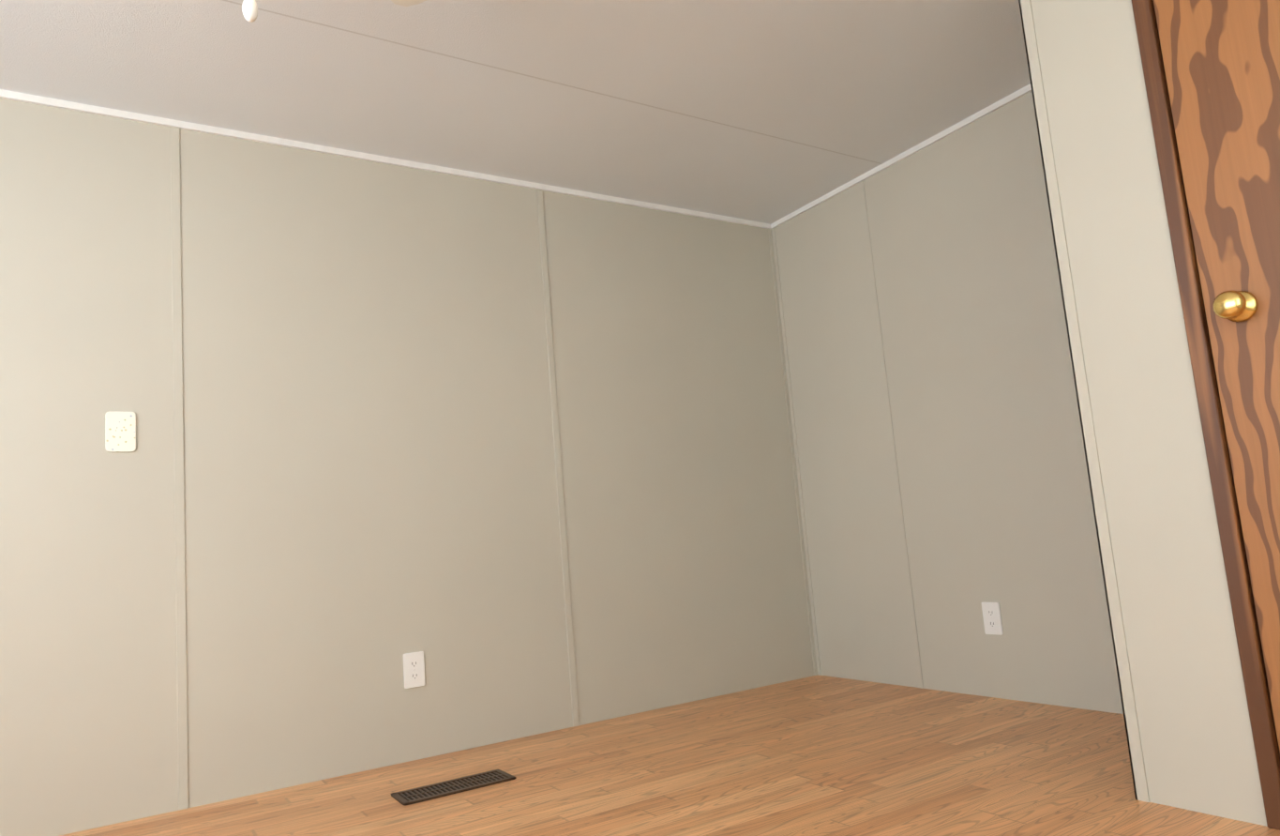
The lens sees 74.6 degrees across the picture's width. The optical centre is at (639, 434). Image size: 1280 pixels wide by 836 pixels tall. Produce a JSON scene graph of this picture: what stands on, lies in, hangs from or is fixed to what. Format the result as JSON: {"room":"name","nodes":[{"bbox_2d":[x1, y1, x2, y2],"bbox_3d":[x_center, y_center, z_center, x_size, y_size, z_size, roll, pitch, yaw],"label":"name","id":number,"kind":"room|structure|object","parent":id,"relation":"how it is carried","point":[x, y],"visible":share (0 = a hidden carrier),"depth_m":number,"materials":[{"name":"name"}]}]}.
{"room":"empty bedroom","nodes":[
{"label":"empty bedroom","id":0,"kind":"room"},
{"bbox_2d":[0,98,813,835],"bbox_3d":[-1.198,0.044,2.776,4.500,2.130,0.080,0,-8,-32],"label":"wall","id":1,"kind":"structure","parent":0,"point":[369,481],"depth_m":2.86,"materials":[{"name":"paint"}]},
{"bbox_2d":[105,410,135,451],"bbox_3d":[-1.550,-0.011,2.509,0.078,0.122,0.006,0,-8,-32],"label":"switch cover","id":2,"kind":"object","parent":1,"relation":"attached to","point":[120,430],"visible":1,"depth_m":2.51,"materials":[{"name":"white plastic"}]},
{"bbox_2d":[403,650,425,688],"bbox_3d":[-0.769,0.798,2.862,0.072,0.116,0.007,0,-8,-32],"label":"electrical outlet","id":3,"kind":"object","parent":1,"relation":"attached to","point":[414,669],"visible":1,"depth_m":2.86,"materials":[{"name":"white plastic"}]},
{"bbox_2d":[169,0,1149,810],"bbox_3d":[0.133,-0.089,2.498,2.551,2.110,1.835,0,-8,-32],"label":"trim","id":4,"kind":"structure","parent":1,"relation":"attached to","point":[1091,454],"depth_m":2.55,"materials":[{"name":"paint"}]},
{"bbox_2d":[0,0,1030,224],"bbox_3d":[-1.954,-0.849,3.962,4.660,0.050,10.200,0,-8,-32],"label":"ceiling","id":5,"kind":"structure","parent":0,"point":[767,111],"depth_m":2.64,"materials":[{"name":"white paint"}]},
{"bbox_2d":[241,0,426,22],"bbox_3d":[-0.623,-0.969,1.475,0.812,0.540,0.812,0,-8,-32],"label":"ceiling fan","id":6,"kind":"object","parent":5,"relation":"hanging from","point":[249,7],"visible":1,"depth_m":1.42,"materials":[{"name":"white"}]},
{"bbox_2d":[0,83,1031,228],"bbox_3d":[-0.275,-1.278,1.319,4.500,0.022,3.720,0,-8,-32],"label":"crown molding","id":7,"kind":"structure","parent":5,"relation":"attached to","point":[205,128],"depth_m":3.11,"materials":[{"name":"white wood"}]},
{"bbox_2d":[59,675,1279,835],"bbox_3d":[-0.103,0.843,1.055,4.500,0.050,3.720,0,-8,-32],"label":"floor","id":8,"kind":"structure","parent":0,"point":[819,755],"depth_m":2.32,"materials":[{"name":"brown wood"}]},
{"bbox_2d":[391,768,516,805],"bbox_3d":[-0.542,1.025,2.456,0.335,0.006,0.135,0,-8,-32],"label":"floor vent","id":9,"kind":"object","parent":8,"relation":"in","point":[421,793],"visible":1,"depth_m":2.44,"materials":[{"name":"brown metal"}]},
{"bbox_2d":[774,91,1123,713],"bbox_3d":[0.046,0.231,5.089,0.080,2.130,10.120,0,-8,-32],"label":"wall","id":10,"kind":"structure","parent":0,"point":[995,492],"depth_m":3.21,"materials":[{"name":"paint"}]},
{"bbox_2d":[981,602,1003,634],"bbox_3d":[1.282,0.667,3.062,0.007,0.116,0.072,0,-8,-32],"label":"electrical outlet","id":11,"kind":"object","parent":10,"relation":"attached to","point":[992,617],"visible":1,"depth_m":3.06,"materials":[{"name":"white plastic"}]},
{"bbox_2d":[1030,0,1267,826],"bbox_3d":[1.868,-0.372,1.436,0.760,2.130,1.910,0,-8,-32],"label":"wall","id":12,"kind":"structure","parent":0,"point":[1193,715],"depth_m":1.89,"materials":[{"name":"paint"}]},
{"bbox_2d":[1131,0,1279,829],"bbox_3d":[1.415,-0.294,1.485,0.063,2.060,0.815,0,-8,-32],"label":"door frame","id":13,"kind":"structure","parent":12,"relation":"attached to","point":[1241,596],"depth_m":1.77,"materials":[{"name":"brown wood"}]},
{"bbox_2d":[1153,0,1279,752],"bbox_3d":[1.388,-0.284,1.457,0.100,2.014,0.752,0,-8,-32],"label":"closet door","id":14,"kind":"structure","parent":12,"relation":"in","point":[1221,59],"depth_m":1.72,"materials":[{"name":"brown wood"}]}
]}

